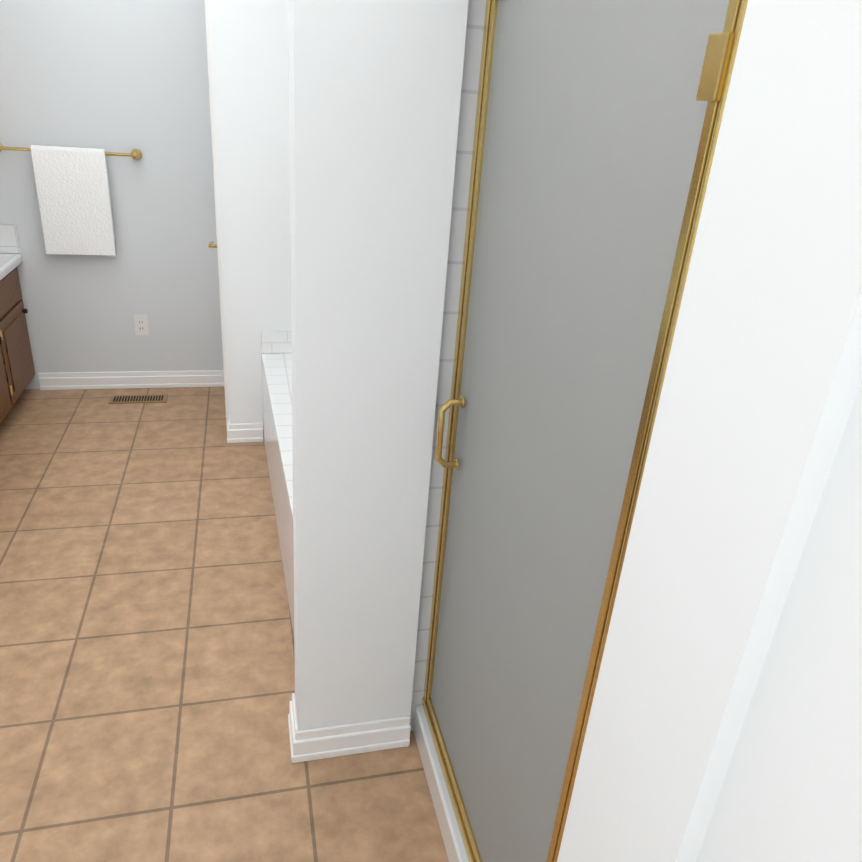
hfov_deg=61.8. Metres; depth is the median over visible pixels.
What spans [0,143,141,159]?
towel rail
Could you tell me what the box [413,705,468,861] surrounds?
shower curb
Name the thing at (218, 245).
closet door
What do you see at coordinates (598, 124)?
shower door
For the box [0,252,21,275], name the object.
countertop
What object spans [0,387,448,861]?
floor
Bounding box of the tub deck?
[261,331,293,635]
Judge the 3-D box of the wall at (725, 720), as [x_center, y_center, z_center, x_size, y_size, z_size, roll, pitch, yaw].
[0.839,0.494,0.116,0.845,2.420,1.800,-2,26,-14]
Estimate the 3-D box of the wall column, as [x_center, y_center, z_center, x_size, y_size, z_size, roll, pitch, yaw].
[0.269,-0.260,1.646,1.150,2.420,0.135,-2,26,-14]
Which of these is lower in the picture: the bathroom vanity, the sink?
the bathroom vanity
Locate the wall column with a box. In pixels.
[288,0,485,730]
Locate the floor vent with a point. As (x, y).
(127, 399)
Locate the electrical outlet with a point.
(141, 324)
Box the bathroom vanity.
[0,260,34,424]
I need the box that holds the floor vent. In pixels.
[109,394,167,403]
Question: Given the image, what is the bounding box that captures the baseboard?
[38,370,410,762]
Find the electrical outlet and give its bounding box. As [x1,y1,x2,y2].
[134,315,148,334]
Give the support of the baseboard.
attached to the wall at (250, 48)
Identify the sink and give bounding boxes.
[0,252,11,259]
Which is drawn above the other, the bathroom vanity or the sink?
the sink
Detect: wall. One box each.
[0,0,222,389]
[210,0,290,439]
[557,0,861,861]
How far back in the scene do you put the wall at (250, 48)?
3.14 m
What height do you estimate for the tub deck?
0.635 m
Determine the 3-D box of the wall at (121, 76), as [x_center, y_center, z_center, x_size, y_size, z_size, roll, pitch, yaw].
[-1.175,-1.386,3.830,3.125,2.420,0.100,-2,26,-14]
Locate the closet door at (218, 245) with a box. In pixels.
[204,0,229,427]
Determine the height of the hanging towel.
0.520 m
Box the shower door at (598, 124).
[422,0,747,861]
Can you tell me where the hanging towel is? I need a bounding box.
[31,145,115,255]

